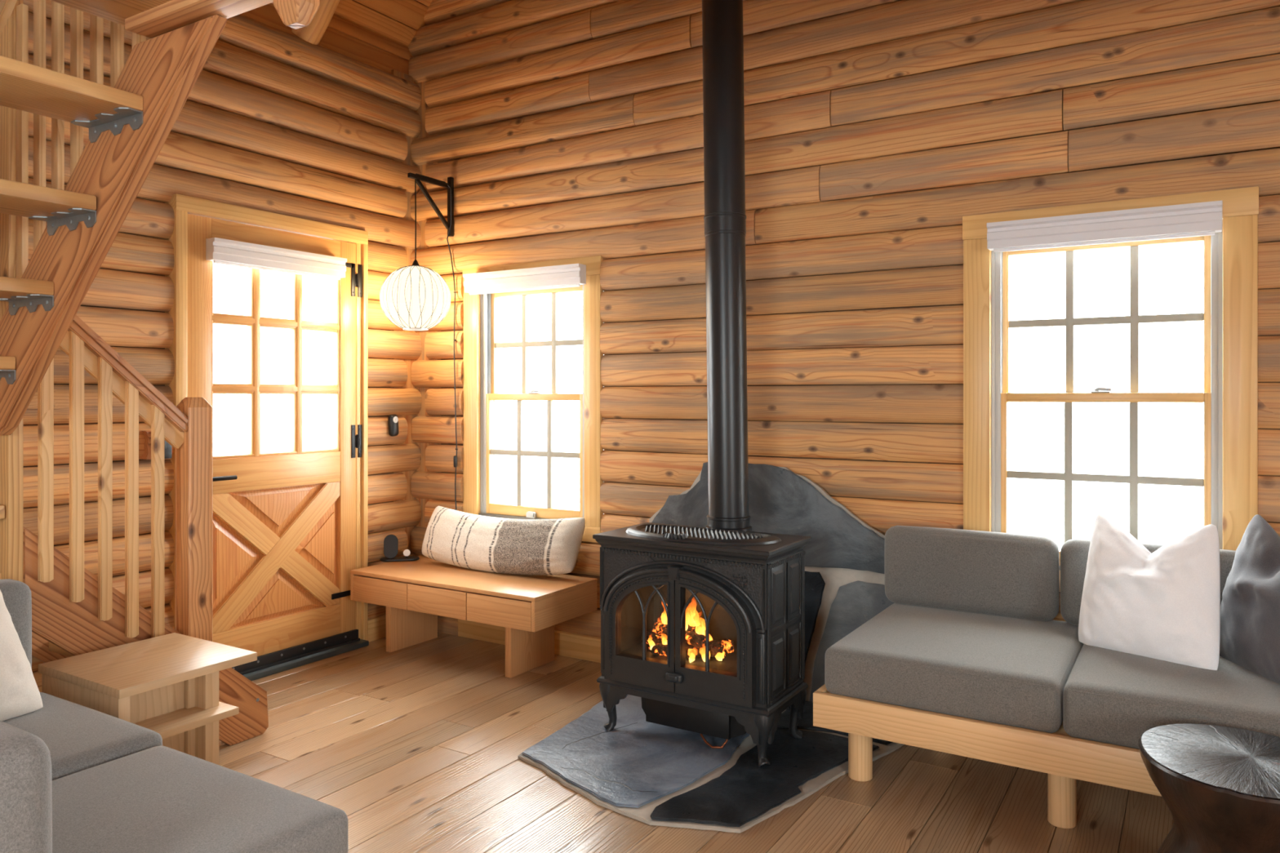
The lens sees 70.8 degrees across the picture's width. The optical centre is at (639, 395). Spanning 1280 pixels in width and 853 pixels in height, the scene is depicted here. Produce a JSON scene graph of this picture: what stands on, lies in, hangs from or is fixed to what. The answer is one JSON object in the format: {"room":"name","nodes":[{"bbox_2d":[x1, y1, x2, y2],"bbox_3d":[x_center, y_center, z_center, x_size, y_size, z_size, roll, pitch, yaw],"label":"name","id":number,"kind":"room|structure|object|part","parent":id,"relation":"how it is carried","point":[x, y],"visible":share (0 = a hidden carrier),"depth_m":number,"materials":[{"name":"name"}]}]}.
{"room":"cabin living room","nodes":[
{"label":"cabin living room","id":0,"kind":"room"},
{"bbox_2d":[22,0,422,692],"bbox_3d":[-2.876,-0.240,2.379,0.205,3.100,6.400,0,0,32],"label":"wall","id":1,"kind":"structure","parent":0,"point":[274,120],"depth_m":4.04,"materials":[{"name":"brown wood"}]},
{"bbox_2d":[138,431,171,459],"bbox_3d":[-1.966,0.201,3.653,0.072,0.118,0.104,0,0,32],"label":"switch plate","id":2,"kind":"object","parent":1,"relation":"attached to","point":[147,455],"visible":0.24,"depth_m":3.62,"materials":[{"name":"brown wood"}]},
{"bbox_3d":[-1.939,0.200,3.651,0.008,0.114,0.080,0,0,32],"label":"plate","id":3,"kind":"part","parent":2,"relation":"part of","materials":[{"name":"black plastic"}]},
{"bbox_2d":[164,193,368,680],"bbox_3d":[-1.712,0.212,4.187,0.242,2.095,1.013,0,0,32],"label":"door","id":4,"kind":"structure","parent":1,"relation":"in","point":[291,528],"depth_m":4.17,"materials":[{"name":"brown wood"}]},
{"bbox_3d":[-1.814,0.355,3.851,0.062,0.047,0.159,0,0,32],"label":"handle","id":5,"kind":"part","parent":4,"relation":"part of","materials":[{"name":"metal"}]},
{"bbox_3d":[-1.788,0.727,3.986,0.016,0.432,0.245,0,0,32],"label":"panel","id":6,"kind":"part","parent":4,"relation":"part of","materials":[{"name":"brown wood"}]},
{"bbox_3d":[-1.675,0.538,4.168,0.016,0.216,0.491,0,0,32],"label":"panel","id":7,"kind":"part","parent":4,"relation":"part of","materials":[{"name":"brown wood"}]},
{"bbox_3d":[-1.675,0.915,4.168,0.016,0.216,0.491,0,0,32],"label":"panel","id":8,"kind":"part","parent":4,"relation":"part of","materials":[{"name":"brown wood"}]},
{"bbox_3d":[-1.563,0.727,4.350,0.016,0.432,0.245,0,0,32],"label":"panel","id":9,"kind":"part","parent":4,"relation":"part of","materials":[{"name":"brown wood"}]},
{"bbox_2d":[205,237,346,279],"bbox_3d":[-1.643,-0.618,4.124,0.062,0.104,0.700,0,0,32],"label":"roller blind","id":10,"kind":"object","parent":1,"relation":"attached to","point":[218,251],"visible":1,"depth_m":4.07,"materials":[{"name":"white fabric"}]},
{"bbox_2d":[291,0,339,44],"bbox_3d":[-0.851,-2.768,3.867,1.920,2.160,0.148,0,0,32],"label":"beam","id":11,"kind":"structure","parent":1,"relation":"attached to","point":[313,33],"depth_m":4.27,"materials":[{"name":"brown wood"}]},
{"bbox_2d":[368,614,386,642],"bbox_3d":[-1.328,1.204,4.719,0.036,0.112,0.292,0,0,32],"label":"baseboard","id":12,"kind":"structure","parent":1,"relation":"attached to","point":[376,625],"depth_m":4.64,"materials":[{"name":"brown wood"}]},
{"bbox_2d":[387,413,399,436],"bbox_3d":[-1.293,0.156,4.721,0.044,0.117,0.064,0,0,32],"label":"light switch","id":13,"kind":"object","parent":1,"relation":"attached to","point":[393,420],"visible":1,"depth_m":4.70,"materials":[{"name":"black plastic"}]},
{"bbox_2d":[241,0,432,75],"bbox_3d":[-0.170,-3.377,0.676,6.513,3.992,6.350,0,0,32],"label":"ceiling","id":14,"kind":"structure","parent":0,"point":[378,34],"depth_m":4.66,"materials":[{"name":"brown wood"}]},
{"bbox_2d":[218,631,1173,852],"bbox_3d":[-0.023,1.320,0.614,6.914,0.120,6.400,0,0,32],"label":"floor","id":15,"kind":"structure","parent":0,"point":[419,745],"depth_m":2.88,"materials":[{"name":"brown wood"}]},
{"bbox_2d":[38,632,257,764],"bbox_3d":[-1.456,1.020,2.674,0.434,0.480,0.412,0,0,32],"label":"end table","id":16,"kind":"object","parent":15,"relation":"on","point":[167,685],"visible":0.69,"depth_m":2.66,"materials":[{"name":"brown wood"}]},
{"bbox_3d":[-1.554,1.033,2.517,0.408,0.454,0.031,0,0,32],"label":"panel","id":17,"kind":"part","parent":16,"relation":"part of","materials":[{"name":"brown wood"}]},
{"bbox_3d":[-1.470,1.033,2.662,0.038,0.454,0.304,0,0,32],"label":"panel","id":18,"kind":"part","parent":16,"relation":"part of","materials":[{"name":"brown wood"}]},
{"bbox_2d":[133,701,239,738],"bbox_3d":[-1.393,0.972,2.655,0.139,0.021,0.371,0,0,32],"label":"shelf","id":19,"kind":"object","parent":16,"relation":"attached to","point":[183,717],"depth_m":2.69,"materials":[{"name":"brown wood"}]},
{"bbox_3d":[-1.433,1.033,2.845,0.270,0.454,0.046,0,0,32],"label":"panel","id":20,"kind":"part","parent":16,"relation":"part of","materials":[{"name":"brown wood"}]},
{"bbox_2d":[0,0,319,745],"bbox_3d":[-1.613,-0.453,2.376,1.956,3.426,1.924,0,0,32],"label":"staircase","id":21,"kind":"structure","parent":15,"relation":"on","point":[75,611],"depth_m":2.60,"materials":[{"name":"brown wood"}]},
{"bbox_3d":[-1.455,-1.569,2.380,1.213,1.122,0.024,0,0,32],"label":"sub rail","id":22,"kind":"part","parent":21,"relation":"part of","materials":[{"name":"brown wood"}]},
{"bbox_3d":[-1.897,-0.040,2.685,0.148,2.600,0.040,0,0,32],"label":"corner post","id":23,"kind":"part","parent":21,"relation":"part of","materials":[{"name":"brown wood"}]},
{"bbox_3d":[-1.702,-0.058,2.882,0.024,0.477,0.523,0,0,32],"label":"sub rail","id":24,"kind":"part","parent":21,"relation":"part of","materials":[{"name":"brown wood"}]},
{"bbox_3d":[-1.686,-0.111,2.872,0.058,0.471,0.501,0,0,32],"label":"handrail","id":25,"kind":"part","parent":21,"relation":"part of","materials":[{"name":"brown wood"}]},
{"bbox_3d":[-1.545,0.633,3.118,0.090,1.254,0.089,0,0,32],"label":"newel post","id":26,"kind":"part","parent":21,"relation":"part of","materials":[{"name":"brown wood"}]},
{"bbox_2d":[0,578,348,852],"bbox_3d":[-1.337,0.881,1.893,1.418,0.758,0.671,0,0,32],"label":"sofa","id":27,"kind":"object","parent":15,"relation":"on","point":[75,778],"visible":0.94,"depth_m":1.77,"materials":[{"name":"grey fabric"}]},
{"bbox_2d":[0,578,31,668],"bbox_3d":[-1.838,0.660,2.284,0.155,0.316,0.506,0,0,32],"label":"cushion","id":28,"kind":"object","parent":27,"relation":"on","point":[17,597],"depth_m":2.43,"materials":[{"name":"grey fabric"}]},
{"bbox_2d":[0,590,43,721],"bbox_3d":[-1.665,0.606,2.101,0.243,0.370,0.430,0,0,17],"label":"throw pillow","id":29,"kind":"object","parent":27,"relation":"on","point":[20,694],"visible":0.99,"depth_m":2.21,"materials":[{"name":"white fabric"}]},
{"bbox_2d":[0,720,52,852],"bbox_3d":[-1.220,0.765,1.520,0.691,0.498,0.159,0,0,32],"label":"armrest","id":30,"kind":"object","parent":27,"relation":"on","point":[25,762],"depth_m":1.36,"materials":[{"name":"grey fabric"}]},
{"bbox_2d":[2,692,162,780],"bbox_3d":[-1.518,0.908,2.098,0.606,0.239,0.513,0,0,32],"label":"seat cushion","id":31,"kind":"object","parent":27,"relation":"on","point":[77,738],"depth_m":2.12,"materials":[{"name":"grey fabric"}]},
{"bbox_2d":[52,745,348,852],"bbox_3d":[-0.984,0.920,1.755,0.671,0.220,0.508,0,0,32],"label":"seat cushion","id":32,"kind":"object","parent":27,"relation":"on","point":[116,798],"depth_m":1.77,"materials":[{"name":"grey fabric"}]},
{"bbox_2d":[350,555,597,678],"bbox_3d":[-0.803,1.054,4.274,1.136,0.411,0.464,0,0,32],"label":"storage bench","id":33,"kind":"object","parent":15,"relation":"on","point":[413,593],"visible":1,"depth_m":4.12,"materials":[{"name":"brown wood"}]},
{"bbox_3d":[-1.128,0.934,4.446,0.361,0.122,0.413,0,0,32],"label":"drawer","id":34,"kind":"part","parent":33,"relation":"part of","materials":[{"name":"brown wood"}]},
{"bbox_2d":[380,534,419,561],"bbox_3d":[-1.238,0.783,4.641,0.196,0.131,0.084,0,0,-12],"label":"charger","id":35,"kind":"object","parent":33,"relation":"on","point":[390,542],"visible":1,"depth_m":4.63,"materials":[{"name":"black plastic"}]},
{"bbox_3d":[-1.152,1.127,4.557,0.034,0.265,0.322,0,0,32],"label":"leg","id":36,"kind":"part","parent":33,"relation":"part of","materials":[{"name":"brown wood"}]},
{"bbox_3d":[-0.816,0.934,4.253,0.361,0.122,0.413,0,0,32],"label":"drawer","id":37,"kind":"part","parent":33,"relation":"part of","materials":[{"name":"brown wood"}]},
{"bbox_3d":[-0.504,0.934,4.060,0.361,0.122,0.413,0,0,32],"label":"drawer","id":38,"kind":"part","parent":33,"relation":"part of","materials":[{"name":"brown wood"}]},
{"bbox_2d":[422,506,585,575],"bbox_3d":[-0.684,0.709,4.362,0.921,0.281,0.222,0,0,32],"label":"lumbar pillow","id":39,"kind":"object","parent":33,"relation":"on","point":[528,547],"visible":1,"depth_m":4.25,"materials":[{"name":"fabric"}]},
{"bbox_3d":[-0.505,1.127,4.157,0.034,0.265,0.322,0,0,32],"label":"leg","id":40,"kind":"part","parent":33,"relation":"part of","materials":[{"name":"brown wood"}]},
{"bbox_2d":[517,694,904,833],"bbox_3d":[0.265,1.248,3.202,1.220,0.022,1.210,0,0,32],"label":"slate hearth","id":41,"kind":"object","parent":15,"relation":"on","point":[646,772],"visible":0.61,"depth_m":3.00,"materials":[{"name":"grey stone"}]},
{"bbox_2d":[592,522,811,767],"bbox_3d":[0.217,0.861,3.281,0.702,0.753,0.407,0,0,32],"label":"wood stove","id":42,"kind":"object","parent":41,"relation":"on","point":[705,626],"visible":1,"depth_m":3.15,"materials":[{"name":"black metal"}]},
{"bbox_3d":[-0.113,1.144,3.337,0.070,0.186,0.069,0,0,32],"label":"leg","id":43,"kind":"part","parent":42,"relation":"part of","materials":[{"name":"black metal"}]},
{"bbox_3d":[0.001,0.820,3.219,0.292,0.428,0.038,0,0,32],"label":"door","id":44,"kind":"part","parent":42,"relation":"part of","materials":[{"name":"black metal"}]},
{"bbox_3d":[0.121,0.494,3.169,0.098,0.019,0.041,0,0,32],"label":"lift handle","id":45,"kind":"part","parent":42,"relation":"part of","materials":[{"name":"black metal"}]},
{"bbox_3d":[0.134,0.792,3.153,0.669,0.465,0.014,0,0,32],"label":"moulding","id":46,"kind":"part","parent":42,"relation":"part of","materials":[{"name":"black metal"}]},
{"bbox_2d":[592,522,811,564],"bbox_3d":[0.224,0.536,3.293,0.702,0.048,0.380,0,0,32],"label":"cooktop","id":47,"kind":"object","parent":42,"relation":"in","point":[648,540],"depth_m":3.17,"materials":[{"name":"black metal"}]},
{"bbox_3d":[0.225,1.051,3.296,0.688,0.026,0.355,0,0,32],"label":"moulding","id":48,"kind":"part","parent":42,"relation":"part of","materials":[{"name":"black metal"}]},
{"bbox_3d":[0.253,0.820,3.063,0.292,0.428,0.038,0,0,32],"label":"door","id":49,"kind":"part","parent":42,"relation":"part of","materials":[{"name":"black metal"}]},
{"bbox_2d":[702,0,751,532],"bbox_3d":[0.325,-1.090,3.444,0.210,3.200,0.177,0,0,32],"label":"pipe","id":50,"kind":"object","parent":42,"relation":"on","point":[722,38],"visible":0.98,"depth_m":3.38,"materials":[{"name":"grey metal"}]},
{"bbox_3d":[0.413,1.144,3.012,0.070,0.186,0.069,0,0,32],"label":"leg","id":51,"kind":"part","parent":42,"relation":"part of","materials":[{"name":"black metal"}]},
{"bbox_3d":[0.506,0.797,3.123,0.014,0.474,0.325,0,0,32],"label":"panel","id":52,"kind":"part","parent":42,"relation":"part of","materials":[{"name":"black metal"}]},
{"bbox_3d":[0.567,1.144,3.260,0.070,0.186,0.069,0,0,32],"label":"leg","id":53,"kind":"part","parent":42,"relation":"part of","materials":[{"name":"black metal"}]},
{"bbox_2d":[813,525,1279,829],"bbox_3d":[1.650,0.875,2.588,2.118,0.771,0.802,0,0,32],"label":"sofa","id":54,"kind":"object","parent":15,"relation":"on","point":[970,658],"visible":0.77,"depth_m":2.67,"materials":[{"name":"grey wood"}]},
{"bbox_3d":[0.768,0.978,3.150,0.027,0.104,0.775,0,0,32],"label":"rail","id":55,"kind":"part","parent":54,"relation":"part of","materials":[{"name":"brown wood"}]},
{"bbox_3d":[0.728,1.105,2.972,0.078,0.310,0.078,0,0,32],"label":"leg","id":56,"kind":"part","parent":54,"relation":"part of","materials":[{"name":"brown wood"}]},
{"bbox_2d":[824,603,1083,733],"bbox_3d":[1.059,0.860,2.961,0.684,0.170,0.788,0,0,32],"label":"seat cushion","id":57,"kind":"object","parent":54,"relation":"on","point":[958,668],"depth_m":2.70,"materials":[{"name":"grey fabric"}]},
{"bbox_2d":[884,525,1059,621],"bbox_3d":[1.192,0.638,3.270,0.604,0.298,0.124,0,0,32],"label":"cushion","id":58,"kind":"object","parent":54,"relation":"on","point":[1001,575],"depth_m":3.21,"materials":[{"name":"grey fabric"}]},
{"bbox_3d":[1.446,0.978,2.259,2.118,0.104,0.027,0,0,32],"label":"rail","id":59,"kind":"part","parent":54,"relation":"part of","materials":[{"name":"brown wood"}]},
{"bbox_3d":[1.244,1.105,2.652,0.078,0.310,0.078,0,0,32],"label":"leg","id":60,"kind":"part","parent":54,"relation":"part of","materials":[{"name":"brown wood"}]},
{"bbox_2d":[1060,538,1235,625],"bbox_3d":[1.709,0.638,2.950,0.604,0.298,0.124,0,0,32],"label":"cushion","id":61,"kind":"object","parent":54,"relation":"on","point":[1074,552],"depth_m":3.04,"materials":[{"name":"grey fabric"}]},
{"bbox_2d":[1078,512,1220,670],"bbox_3d":[1.550,0.586,2.734,0.194,0.410,0.406,0,0,-37],"label":"throw pillow","id":62,"kind":"object","parent":54,"relation":"on","point":[1162,604],"visible":0.96,"depth_m":2.66,"materials":[{"name":"white fabric"}]},
{"bbox_2d":[1062,644,1279,749],"bbox_3d":[1.639,0.860,2.602,0.684,0.170,0.788,0,0,32],"label":"seat cushion","id":63,"kind":"object","parent":54,"relation":"on","point":[1111,697],"depth_m":2.40,"materials":[{"name":"grey fabric"}]},
{"bbox_2d":[1219,514,1279,684],"bbox_3d":[1.789,0.574,2.518,0.182,0.433,0.428,0,0,0],"label":"throw pillow","id":64,"kind":"object","parent":54,"relation":"on","point":[1250,638],"visible":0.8,"depth_m":2.55,"materials":[{"name":"grey fabric"}]},
{"bbox_2d":[1137,723,1279,852],"bbox_3d":[1.353,1.034,2.000,0.431,0.452,0.432,0,0,32],"label":"table","id":65,"kind":"object","parent":15,"relation":"on","point":[1220,786],"visible":1,"depth_m":1.94,"materials":[{"name":"black metal"}]},
{"bbox_2d":[408,0,1279,637],"bbox_3d":[1.516,-2.090,3.305,6.900,6.800,0.204,0,0,32],"label":"wall","id":66,"kind":"structure","parent":0,"point":[562,129],"depth_m":3.70,"materials":[{"name":"brown wood"}]},
{"bbox_2d":[379,172,457,510],"bbox_3d":[-1.105,-0.192,4.523,0.391,1.905,0.360,0,0,-15],"label":"pendant lamp","id":67,"kind":"object","parent":66,"relation":"attached to","point":[414,297],"depth_m":4.42,"materials":[{"name":"paper"}]},
{"bbox_3d":[-1.125,-0.490,4.511,0.347,0.315,0.347,0,0,32],"label":"lamp shade","id":68,"kind":"part","parent":67,"relation":"part of","materials":[{"name":"white paper"}]},
{"bbox_3d":[-1.074,-1.097,4.593,0.020,0.023,0.284,0,0,32],"label":"arm","id":69,"kind":"part","parent":67,"relation":"part of","materials":[{"name":"metal"}]},
{"bbox_3d":[-1.068,-0.990,4.602,0.026,0.310,0.306,0,0,32],"label":"wall bracket","id":70,"kind":"part","parent":67,"relation":"part of","materials":[{"name":"black metal"}]},
{"bbox_3d":[-1.040,-0.177,4.607,0.064,1.876,0.261,0,0,32],"label":"cord","id":71,"kind":"part","parent":67,"relation":"part of","materials":[{"name":"black plastic"}]},
{"bbox_2d":[453,455,457,467],"bbox_3d":[-0.965,0.345,4.706,0.020,0.062,0.018,0,0,32],"label":"switch","id":72,"kind":"object","parent":67,"relation":"attached to","point":[455,460],"depth_m":4.70,"materials":[{"name":"black plastic"}]},
{"bbox_2d":[457,618,600,662],"bbox_3d":[0.029,1.204,4.124,2.290,0.112,0.036,0,0,32],"label":"baseboard","id":73,"kind":"structure","parent":66,"relation":"attached to","point":[581,646],"depth_m":4.36,"materials":[{"name":"brown wood"}]},
{"bbox_2d":[462,255,604,542],"bbox_3d":[-0.506,0.018,4.580,0.876,1.365,0.204,0,0,32],"label":"window","id":74,"kind":"structure","parent":66,"relation":"in","point":[482,396],"depth_m":4.59,"materials":[{"name":"brown wood"}]},
{"bbox_3d":[-0.502,0.630,4.585,0.680,0.034,0.190,0,0,32],"label":"sill","id":75,"kind":"part","parent":74,"relation":"part of","materials":[{"name":"grey wood"}]},
{"bbox_2d":[462,263,586,294],"bbox_3d":[-0.583,-0.570,4.452,0.730,0.104,0.062,0,0,32],"label":"roller blind","id":76,"kind":"object","parent":74,"relation":"attached to","point":[572,275],"visible":1,"depth_m":4.41,"materials":[{"name":"white fabric"}]},
{"bbox_3d":[-0.530,0.301,4.540,0.636,0.623,0.034,0,0,32],"label":"sash","id":77,"kind":"part","parent":74,"relation":"part of","materials":[{"name":"brown wood"}]},
{"bbox_2d":[490,400,579,508],"bbox_3d":[-0.530,0.292,4.540,0.576,0.537,0.022,0,0,32],"label":"grille","id":78,"kind":"object","parent":74,"relation":"attached to","point":[519,452],"depth_m":4.58,"materials":[{"name":"beige wood"}]},
{"bbox_3d":[-0.510,-0.267,4.573,0.636,0.577,0.034,0,0,32],"label":"sash","id":79,"kind":"part","parent":74,"relation":"part of","materials":[{"name":"brown wood"}]},
{"bbox_2d":[494,293,582,393],"bbox_3d":[-0.510,-0.263,4.573,0.576,0.505,0.022,0,0,32],"label":"grille","id":80,"kind":"object","parent":74,"relation":"attached to","point":[554,343],"depth_m":4.61,"materials":[{"name":"beige wood"}]},
{"bbox_2d":[648,462,894,702],"bbox_3d":[0.581,0.765,3.743,1.272,0.990,0.029,0,0,32],"label":"stone heat shield","id":81,"kind":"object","parent":66,"relation":"attached to","point":[845,573],"depth_m":3.64,"materials":[{"name":"grey stone"}]},
{"bbox_2d":[962,186,1258,591],"bbox_3d":[1.659,0.013,3.233,0.920,1.375,0.216,0,0,32],"label":"window","id":82,"kind":"structure","parent":66,"relation":"in","point":[1229,397],"depth_m":3.13,"materials":[{"name":"brown wood"}]},
{"bbox_2d":[986,200,1222,252],"bbox_3d":[1.581,-0.575,3.106,0.720,0.104,0.062,0,0,32],"label":"roller blind","id":83,"kind":"object","parent":82,"relation":"attached to","point":[1197,219],"visible":1,"depth_m":3.07,"materials":[{"name":"white fabric"}]},
{"bbox_2d":[1007,402,1204,542],"bbox_3d":[1.632,0.292,3.188,0.620,0.537,0.022,0,0,32],"label":"grille","id":84,"kind":"object","parent":82,"relation":"attached to","point":[1133,478],"depth_m":3.16,"materials":[{"name":"beige wood"}]},
{"bbox_3d":[1.632,0.301,3.188,0.680,0.623,0.034,0,0,32],"label":"sash","id":85,"kind":"part","parent":82,"relation":"part of","materials":[{"name":"brown wood"}]},
{"bbox_3d":[1.652,-0.272,3.221,0.680,0.587,0.034,0,0,32],"label":"sash","id":86,"kind":"part","parent":82,"relation":"part of","materials":[{"name":"brown wood"}]},
{"bbox_2d":[1008,245,1204,392],"bbox_3d":[1.652,-0.268,3.221,0.620,0.515,0.022,0,0,32],"label":"grille","id":87,"kind":"object","parent":82,"relation":"attached to","point":[1134,319],"depth_m":3.23,"materials":[{"name":"beige wood"}]},
{"label":"outside","id":88,"kind":"structure","parent":0,"visible":0},
{"bbox_2d":[213,346,1204,550],"bbox_3d":[-1.214,-0.483,4.879,60.000,4.514,60.000,0,0,32],"label":"snow ground","id":89,"kind":"structure","parent":88,"point":[1171,434],"depth_m":14.34,"materials":[{"name":"white snow"}]}
]}

